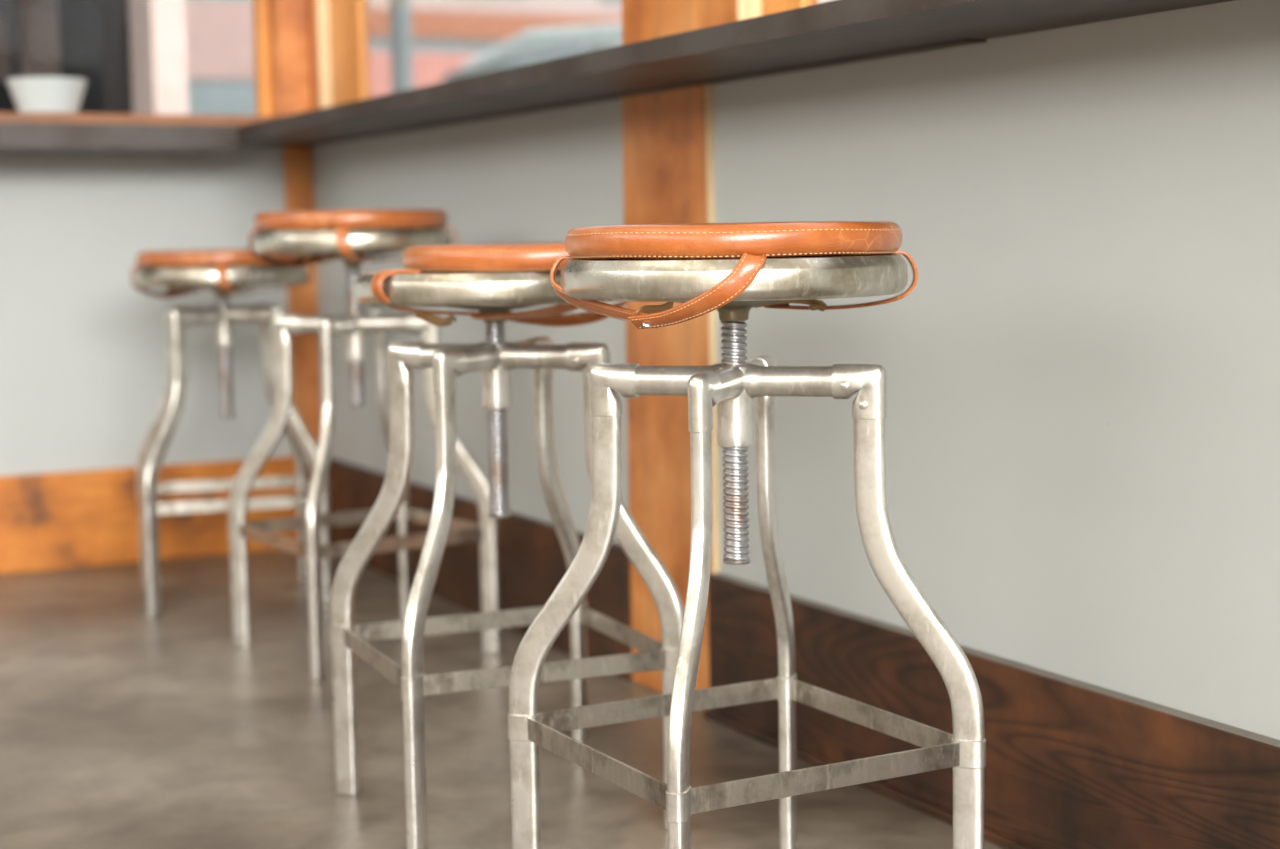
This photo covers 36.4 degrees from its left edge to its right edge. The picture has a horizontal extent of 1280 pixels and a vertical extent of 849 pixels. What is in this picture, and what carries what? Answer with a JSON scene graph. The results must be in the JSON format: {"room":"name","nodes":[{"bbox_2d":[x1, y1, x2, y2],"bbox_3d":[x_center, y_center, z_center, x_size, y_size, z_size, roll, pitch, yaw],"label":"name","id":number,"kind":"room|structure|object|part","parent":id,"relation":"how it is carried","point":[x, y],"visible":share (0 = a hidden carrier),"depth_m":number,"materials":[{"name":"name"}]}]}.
{"room":"cafe","nodes":[
{"label":"cafe","id":0,"kind":"room"},
{"bbox_2d":[0,146,292,475],"bbox_3d":[-2.908,-1.229,3.315,4.763,3.300,0.120,-4,6,-27],"label":"wall","id":1,"kind":"structure","parent":0,"point":[83,351],"depth_m":4.24,"materials":[{"name":"grey paint"}]},
{"bbox_2d":[0,122,238,155],"bbox_3d":[-2.911,-0.475,3.155,4.523,0.052,0.280,-4,6,-27],"label":"countertop","id":2,"kind":"structure","parent":1,"relation":"attached to","point":[16,138],"depth_m":3.96,"materials":[{"name":"wood"}]},
{"bbox_2d":[0,112,281,125],"bbox_3d":[-1.773,-0.604,3.849,2.192,0.030,0.165,-4,6,-27],"label":"window sill","id":3,"kind":"structure","parent":1,"relation":"attached to","point":[238,120],"depth_m":4.11,"materials":[{"name":"brown wood"}]},
{"bbox_2d":[6,77,87,112],"bbox_3d":[-1.251,-0.690,4.113,0.166,0.074,0.166,-4,6,-27],"label":"bowl","id":4,"kind":"object","parent":3,"relation":"on","point":[29,94],"visible":0.88,"depth_m":4.06,"materials":[{"name":"white ceramic"}]},
{"bbox_2d":[0,456,297,573],"bbox_3d":[-2.879,0.316,3.390,4.700,0.209,0.017,-4,6,-27],"label":"baseboard","id":5,"kind":"structure","parent":1,"relation":"attached to","point":[86,518],"depth_m":4.25,"materials":[{"name":"orange wood"}]},
{"bbox_2d":[252,0,270,115],"bbox_3d":[-1.831,-1.190,3.888,2.192,1.225,0.050,-4,6,-27],"label":"window frame","id":6,"kind":"structure","parent":1,"relation":"in","point":[259,7],"depth_m":4.40,"materials":[{"name":"orange wood"}]},
{"bbox_2d":[0,549,1004,848],"bbox_3d":[-0.709,0.826,-0.617,4.883,0.100,9.420,-4,6,-27],"label":"floor","id":7,"kind":"structure","parent":0,"point":[121,727],"depth_m":2.73,"materials":[{"name":"concrete"}]},
{"bbox_2d":[131,249,331,618],"bbox_3d":[-0.806,0.000,3.812,0.350,0.683,0.352,-3,6,-16],"label":"bar stool","id":8,"kind":"object","parent":7,"relation":"on","point":[223,272],"visible":0.85,"depth_m":3.70,"materials":[{"name":"silver metal"}]},
{"bbox_3d":[-0.961,0.072,3.905,0.123,0.526,0.016,2,6,29],"label":"leg","id":9,"kind":"part","parent":8,"relation":"part of","materials":[{"name":"silver metal"}]},
{"bbox_3d":[-0.891,0.095,3.665,0.016,0.526,0.123,2,6,29],"label":"leg","id":10,"kind":"part","parent":8,"relation":"part of","materials":[{"name":"silver metal"}]},
{"bbox_3d":[-0.858,-0.215,3.818,0.093,0.033,0.027,2,6,29],"label":"cross arm","id":11,"kind":"part","parent":8,"relation":"part of","materials":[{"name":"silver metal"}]},
{"bbox_3d":[-0.837,-0.209,3.744,0.027,0.033,0.093,2,6,29],"label":"cross arm","id":12,"kind":"part","parent":8,"relation":"part of","materials":[{"name":"silver metal"}]},
{"bbox_2d":[136,249,300,267],"bbox_3d":[-0.813,-0.324,3.780,0.322,0.032,0.322,-2,6,-12],"label":"seat cushion","id":13,"kind":"object","parent":8,"relation":"on","point":[214,258],"depth_m":3.64,"materials":[{"name":"orange leather"}]},
{"bbox_3d":[-0.811,-0.259,3.787,0.160,0.024,0.160,2,6,29],"label":"seat mount","id":14,"kind":"part","parent":8,"relation":"part of","materials":[{"name":"silver metal"}]},
{"bbox_3d":[-0.849,0.123,3.977,0.299,0.023,0.003,-3,6,-16],"label":"foot rail","id":15,"kind":"part","parent":8,"relation":"part of","materials":[{"name":"silver metal"}]},
{"bbox_3d":[-0.761,0.151,3.674,0.299,0.023,0.003,-3,6,-16],"label":"foot rail","id":16,"kind":"part","parent":8,"relation":"part of","materials":[{"name":"silver metal"}]},
{"bbox_3d":[-0.763,-0.212,3.765,0.093,0.033,0.027,2,6,29],"label":"cross arm","id":17,"kind":"part","parent":8,"relation":"part of","materials":[{"name":"silver metal"}]},
{"bbox_3d":[-0.720,0.062,3.974,0.016,0.526,0.123,2,6,29],"label":"leg","id":18,"kind":"part","parent":8,"relation":"part of","materials":[{"name":"silver metal"}]},
{"bbox_3d":[-0.650,0.084,3.735,0.123,0.526,0.016,2,6,29],"label":"leg","id":19,"kind":"part","parent":8,"relation":"part of","materials":[{"name":"silver metal"}]},
{"bbox_3d":[-0.653,0.130,3.869,0.003,0.023,0.299,-3,6,-16],"label":"foot rail","id":20,"kind":"part","parent":8,"relation":"part of","materials":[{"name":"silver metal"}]},
{"bbox_2d":[228,210,499,680],"bbox_3d":[-0.476,0.013,3.295,0.348,0.746,0.348,-5,7,-33],"label":"bar stool","id":21,"kind":"object","parent":7,"relation":"on","point":[351,236],"visible":0.88,"depth_m":3.25,"materials":[{"name":"silver metal"}]},
{"bbox_3d":[-0.648,0.122,3.341,0.123,0.526,0.016,0,6,12],"label":"leg","id":22,"kind":"part","parent":21,"relation":"part of","materials":[{"name":"silver metal"}]},
{"bbox_3d":[-0.606,0.192,3.225,0.003,0.023,0.299,-5,7,-33],"label":"foot rail","id":23,"kind":"part","parent":21,"relation":"part of","materials":[{"name":"silver metal"}]},
{"bbox_3d":[-0.510,0.140,3.133,0.016,0.526,0.123,0,6,12],"label":"leg","id":24,"kind":"part","parent":21,"relation":"part of","materials":[{"name":"silver metal"}]},
{"bbox_3d":[-0.561,0.170,3.443,0.299,0.023,0.003,-5,7,-33],"label":"foot rail","id":25,"kind":"part","parent":21,"relation":"part of","materials":[{"name":"silver metal"}]},
{"bbox_3d":[-0.533,-0.169,3.288,0.093,0.033,0.027,0,6,12],"label":"cross arm","id":26,"kind":"part","parent":21,"relation":"part of","materials":[{"name":"silver metal"}]},
{"bbox_3d":[-0.490,-0.164,3.224,0.027,0.033,0.093,0,6,12],"label":"cross arm","id":27,"kind":"part","parent":21,"relation":"part of","materials":[{"name":"silver metal"}]},
{"bbox_2d":[254,210,447,230],"bbox_3d":[-0.483,-0.342,3.260,0.322,0.032,0.322,-1,6,-3],"label":"seat cushion","id":28,"kind":"object","parent":21,"relation":"on","point":[333,220],"depth_m":3.12,"materials":[{"name":"orange leather"}]},
{"bbox_3d":[-0.481,-0.277,3.267,0.160,0.024,0.160,0,6,12],"label":"seat mount","id":29,"kind":"part","parent":21,"relation":"part of","materials":[{"name":"silver metal"}]},
{"bbox_3d":[-0.426,-0.169,3.266,0.093,0.033,0.027,0,6,12],"label":"cross arm","id":30,"kind":"part","parent":21,"relation":"part of","materials":[{"name":"silver metal"}]},
{"bbox_3d":[-0.439,0.105,3.479,0.016,0.526,0.123,0,6,12],"label":"leg","id":31,"kind":"part","parent":21,"relation":"part of","materials":[{"name":"silver metal"}]},
{"bbox_3d":[-0.386,0.193,3.180,0.299,0.023,0.003,-5,7,-33],"label":"foot rail","id":32,"kind":"part","parent":21,"relation":"part of","materials":[{"name":"silver metal"}]},
{"bbox_3d":[-0.342,0.171,3.398,0.003,0.023,0.299,-5,7,-33],"label":"foot rail","id":33,"kind":"part","parent":21,"relation":"part of","materials":[{"name":"silver metal"}]},
{"bbox_3d":[-0.301,0.123,3.270,0.123,0.526,0.016,0,6,12],"label":"leg","id":34,"kind":"part","parent":21,"relation":"part of","materials":[{"name":"silver metal"}]},
{"bbox_2d":[330,242,683,848],"bbox_3d":[-0.151,0.127,2.357,0.385,0.691,0.348,-3,6,-22],"label":"bar stool","id":35,"kind":"object","parent":7,"relation":"on","point":[493,280],"visible":0.84,"depth_m":2.27,"materials":[{"name":"silver metal"}]},
{"bbox_3d":[-0.332,0.206,2.426,0.123,0.526,0.016,1,6,22],"label":"leg","id":36,"kind":"part","parent":35,"relation":"part of","materials":[{"name":"silver metal"}]},
{"bbox_3d":[-0.313,0.277,2.304,0.003,0.023,0.299,-3,6,-22],"label":"foot rail","id":37,"kind":"part","parent":35,"relation":"part of","materials":[{"name":"silver metal"}]},
{"bbox_3d":[-0.235,0.227,2.195,0.016,0.526,0.123,1,6,22],"label":"leg","id":38,"kind":"part","parent":35,"relation":"part of","materials":[{"name":"silver metal"}]},
{"bbox_3d":[-0.228,0.256,2.510,0.299,0.023,0.003,-3,6,-22],"label":"foot rail","id":39,"kind":"part","parent":35,"relation":"part of","materials":[{"name":"silver metal"}]},
{"bbox_3d":[-0.223,-0.083,2.351,0.093,0.033,0.027,1,6,22],"label":"cross arm","id":40,"kind":"part","parent":35,"relation":"part of","materials":[{"name":"silver metal"}]},
{"bbox_3d":[-0.193,-0.076,2.280,0.027,0.033,0.093,1,6,22],"label":"cross arm","id":41,"kind":"part","parent":35,"relation":"part of","materials":[{"name":"silver metal"}]},
{"bbox_2d":[402,242,568,271],"bbox_3d":[-0.122,-0.201,2.324,0.322,0.032,0.322,-1,6,0],"label":"seat cushion","id":42,"kind":"object","parent":35,"relation":"on","point":[528,256],"depth_m":2.18,"materials":[{"name":"orange leather"}]},
{"bbox_3d":[-0.173,-0.135,2.325,0.160,0.024,0.160,1,6,22],"label":"seat mount","id":43,"kind":"part","parent":35,"relation":"part of","materials":[{"name":"silver metal"}]},
{"bbox_3d":[-0.152,-0.087,2.380,0.027,0.033,0.093,1,6,22],"label":"cross arm","id":44,"kind":"part","parent":35,"relation":"part of","materials":[{"name":"silver metal"}]},
{"bbox_3d":[-0.122,-0.081,2.309,0.093,0.033,0.027,1,6,22],"label":"cross arm","id":45,"kind":"part","parent":35,"relation":"part of","materials":[{"name":"silver metal"}]},
{"bbox_3d":[-0.105,0.282,2.219,0.299,0.023,0.003,-3,6,-22],"label":"foot rail","id":46,"kind":"part","parent":35,"relation":"part of","materials":[{"name":"silver metal"}]},
{"bbox_3d":[-0.100,0.193,2.522,0.016,0.526,0.123,1,6,22],"label":"leg","id":47,"kind":"part","parent":35,"relation":"part of","materials":[{"name":"silver metal"}]},
{"bbox_3d":[-0.021,0.261,2.425,0.003,0.023,0.299,-3,6,-22],"label":"foot rail","id":48,"kind":"part","parent":35,"relation":"part of","materials":[{"name":"silver metal"}]},
{"bbox_3d":[-0.004,0.214,2.291,0.123,0.526,0.016,1,6,22],"label":"leg","id":49,"kind":"part","parent":35,"relation":"part of","materials":[{"name":"silver metal"}]},
{"bbox_2d":[508,221,985,848],"bbox_3d":[0.095,0.159,1.898,0.346,0.708,0.346,-4,6,-28],"label":"bar stool","id":50,"kind":"object","parent":7,"relation":"on","point":[730,269],"visible":1,"depth_m":1.84,"materials":[{"name":"silver metal"}]},
{"bbox_3d":[-0.074,0.248,1.957,0.123,0.526,0.016,1,6,16],"label":"leg","id":51,"kind":"part","parent":50,"relation":"part of","materials":[{"name":"silver metal"}]},
{"bbox_3d":[-0.042,0.318,1.838,0.003,0.023,0.299,-4,6,-28],"label":"foot rail","id":52,"kind":"part","parent":50,"relation":"part of","materials":[{"name":"silver metal"}]},
{"bbox_3d":[0.021,0.296,2.051,0.299,0.023,0.003,-4,6,-28],"label":"foot rail","id":53,"kind":"part","parent":50,"relation":"part of","materials":[{"name":"silver metal"}]},
{"bbox_3d":[0.039,-0.043,1.894,0.093,0.033,0.027,1,6,16],"label":"cross arm","id":54,"kind":"part","parent":50,"relation":"part of","materials":[{"name":"silver metal"}]},
{"bbox_3d":[0.046,0.267,1.738,0.016,0.526,0.123,1,6,16],"label":"leg","id":55,"kind":"part","parent":50,"relation":"part of","materials":[{"name":"silver metal"}]},
{"bbox_3d":[0.076,-0.037,1.827,0.027,0.033,0.093,1,6,16],"label":"cross arm","id":56,"kind":"part","parent":50,"relation":"part of","materials":[{"name":"silver metal"}]},
{"bbox_2d":[565,221,901,258],"bbox_3d":[0.089,-0.177,1.865,0.322,0.032,0.322,-1,6,0],"label":"seat cushion","id":57,"kind":"object","parent":50,"relation":"on","point":[797,239],"depth_m":1.73,"materials":[{"name":"orange leather"}]},
{"bbox_3d":[0.090,-0.112,1.872,0.160,0.024,0.160,1,6,16],"label":"seat mount","id":58,"kind":"part","parent":50,"relation":"part of","materials":[{"name":"silver metal"}]},
{"bbox_3d":[0.107,-0.047,1.931,0.027,0.033,0.093,1,6,16],"label":"cross arm","id":59,"kind":"part","parent":50,"relation":"part of","materials":[{"name":"silver metal"}]},
{"bbox_3d":[0.146,0.232,2.076,0.016,0.526,0.123,1,6,16],"label":"leg","id":60,"kind":"part","parent":50,"relation":"part of","materials":[{"name":"silver metal"}]},
{"bbox_3d":[0.143,-0.041,1.863,0.093,0.033,0.027,1,6,16],"label":"cross arm","id":61,"kind":"part","parent":50,"relation":"part of","materials":[{"name":"silver metal"}]},
{"bbox_3d":[0.173,0.321,1.774,0.299,0.023,0.003,-4,6,-28],"label":"foot rail","id":62,"kind":"part","parent":50,"relation":"part of","materials":[{"name":"silver metal"}]},
{"bbox_3d":[0.236,0.299,1.988,0.003,0.023,0.299,-4,6,-28],"label":"foot rail","id":63,"kind":"part","parent":50,"relation":"part of","materials":[{"name":"silver metal"}]},
{"bbox_3d":[0.266,0.252,1.857,0.123,0.526,0.016,1,6,16],"label":"leg","id":64,"kind":"part","parent":50,"relation":"part of","materials":[{"name":"silver metal"}]},
{"bbox_2d":[312,0,1279,739],"bbox_3d":[1.383,-1.006,0.293,0.120,3.300,9.420,-4,6,-27],"label":"wall","id":65,"kind":"structure","parent":0,"point":[1081,363],"depth_m":2.19,"materials":[{"name":"grey paint"}]},
{"bbox_2d":[267,0,370,494],"bbox_3d":[-0.737,-0.796,4.420,0.191,2.150,0.205,-4,6,-27],"label":"wooden post","id":66,"kind":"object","parent":65,"relation":"attached to","point":[292,24],"depth_m":4.38,"materials":[{"name":"orange wood"}]},
{"bbox_2d":[317,0,330,107],"bbox_3d":[-0.707,-1.254,4.274,0.024,1.211,0.008,-4,6,-27],"label":"trim","id":67,"kind":"structure","parent":65,"relation":"attached to","point":[322,5],"depth_m":4.31,"materials":[{"name":"yellow wood"}]},
{"bbox_2d":[328,0,367,105],"bbox_3d":[-0.345,-1.188,3.611,0.016,1.225,1.523,-4,6,-27],"label":"window frame","id":68,"kind":"structure","parent":65,"relation":"in","point":[347,18],"depth_m":4.21,"materials":[{"name":"orange wood"}]},
{"bbox_2d":[327,458,631,679],"bbox_3d":[-0.374,0.237,3.766,0.017,0.209,1.583,-4,6,-27],"label":"baseboard","id":69,"kind":"structure","parent":65,"relation":"attached to","point":[531,559],"depth_m":3.49,"materials":[{"name":"brown wood"}]},
{"bbox_2d":[706,85,718,572],"bbox_3d":[0.104,-0.134,2.785,0.010,0.702,0.004,-4,6,-27],"label":"trim","id":70,"kind":"structure","parent":65,"relation":"attached to","point":[709,88],"depth_m":2.78,"materials":[{"name":"beige wood"}]},
{"bbox_2d":[621,0,817,710],"bbox_3d":[0.107,-0.656,2.839,0.132,2.150,0.359,-4,6,-27],"label":"wooden post","id":71,"kind":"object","parent":65,"relation":"attached to","point":[665,154],"depth_m":2.90,"materials":[{"name":"orange wood"}]},
{"bbox_2d":[238,0,1234,146],"bbox_3d":[1.262,-0.269,0.229,0.240,0.030,9.300,-4,6,-27],"label":"countertop","id":72,"kind":"structure","parent":65,"relation":"attached to","point":[837,32],"depth_m":2.40,"materials":[{"name":"wood"}]},
{"bbox_2d":[737,0,761,20],"bbox_3d":[0.141,-1.106,2.610,0.035,1.211,0.007,-4,6,-27],"label":"trim","id":73,"kind":"structure","parent":65,"relation":"attached to","point":[746,9],"depth_m":2.66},
{"bbox_2d":[762,0,810,15],"bbox_3d":[0.535,-1.036,1.897,0.016,1.225,1.641,-4,6,-27],"label":"window frame","id":74,"kind":"structure","parent":65,"relation":"in","point":[768,6],"depth_m":2.62,"materials":[{"name":"orange wood"}]},
{"bbox_2d":[704,573,1279,848],"bbox_3d":[1.795,0.613,-0.470,0.027,0.210,7.435,-4,6,-27],"label":"baseboard","id":75,"kind":"structure","parent":65,"relation":"attached to","point":[1071,763],"depth_m":2.17,"materials":[{"name":"brown wood"}]},
{"label":"outside","id":76,"kind":"structure","parent":0,"visible":0},
{"bbox_3d":[8.566,-1.165,18.388,48.000,0.100,65.000,-4,6,-27],"label":"ground","id":77,"kind":"structure","parent":76,"visible":0},
{"bbox_2d":[0,0,188,114],"bbox_3d":[-3.667,-1.342,5.215,4.340,3.220,2.400,-4,6,-27],"label":"annex building","id":78,"kind":"structure","parent":77,"relation":"on","point":[131,54],"depth_m":5.36,"materials":[{"name":"paint"}]},
{"bbox_3d":[-1.598,-1.071,5.168,0.090,2.620,0.090,-4,6,-27],"label":"timber post","id":79,"kind":"part","parent":78,"relation":"part of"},
{"bbox_2d":[185,0,255,115],"bbox_3d":[-2.250,-1.711,10.298,0.800,2.920,0.615,-4,6,-27],"label":"window","id":80,"kind":"structure","parent":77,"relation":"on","point":[219,33],"depth_m":9.99,"materials":[{"name":"clear glass"}]},
{"bbox_3d":[-2.241,-2.001,10.277,0.730,0.400,0.615,-4,6,-27],"label":"panel","id":81,"kind":"part","parent":80,"relation":"part of","materials":[{"name":"clear glass"}]},
{"bbox_2d":[389,0,412,92],"bbox_3d":[-0.888,-1.700,7.173,0.140,3.460,0.140,-4,6,-27],"label":"pole","id":82,"kind":"object","parent":77,"relation":"on","point":[400,10],"visible":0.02,"depth_m":7.17,"materials":[{"name":"grey metal"}]},
{"bbox_2d":[369,50,481,97],"bbox_3d":[-1.649,-1.563,13.563,1.760,1.998,4.395,-4,6,-25],"label":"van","id":83,"kind":"object","parent":77,"relation":"on","point":[429,68],"visible":0.02,"depth_m":12.15,"materials":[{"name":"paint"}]},
{"bbox_2d":[441,23,621,82],"bbox_3d":[0.051,-0.941,8.853,1.760,1.613,4.395,-4,6,-27],"label":"parked car","id":84,"kind":"object","parent":77,"relation":"on","point":[533,45],"visible":0.02,"depth_m":8.01,"materials":[{"name":"silver metal"}]},
{"bbox_2d":[368,0,834,52],"bbox_3d":[-1.740,-7.583,38.968,15.000,9.020,4.100,-4,6,-27],"label":"building","id":85,"kind":"structure","parent":77,"relation":"on","point":[455,26],"depth_m":36.09,"materials":[{"name":"ceramic"}]}
]}

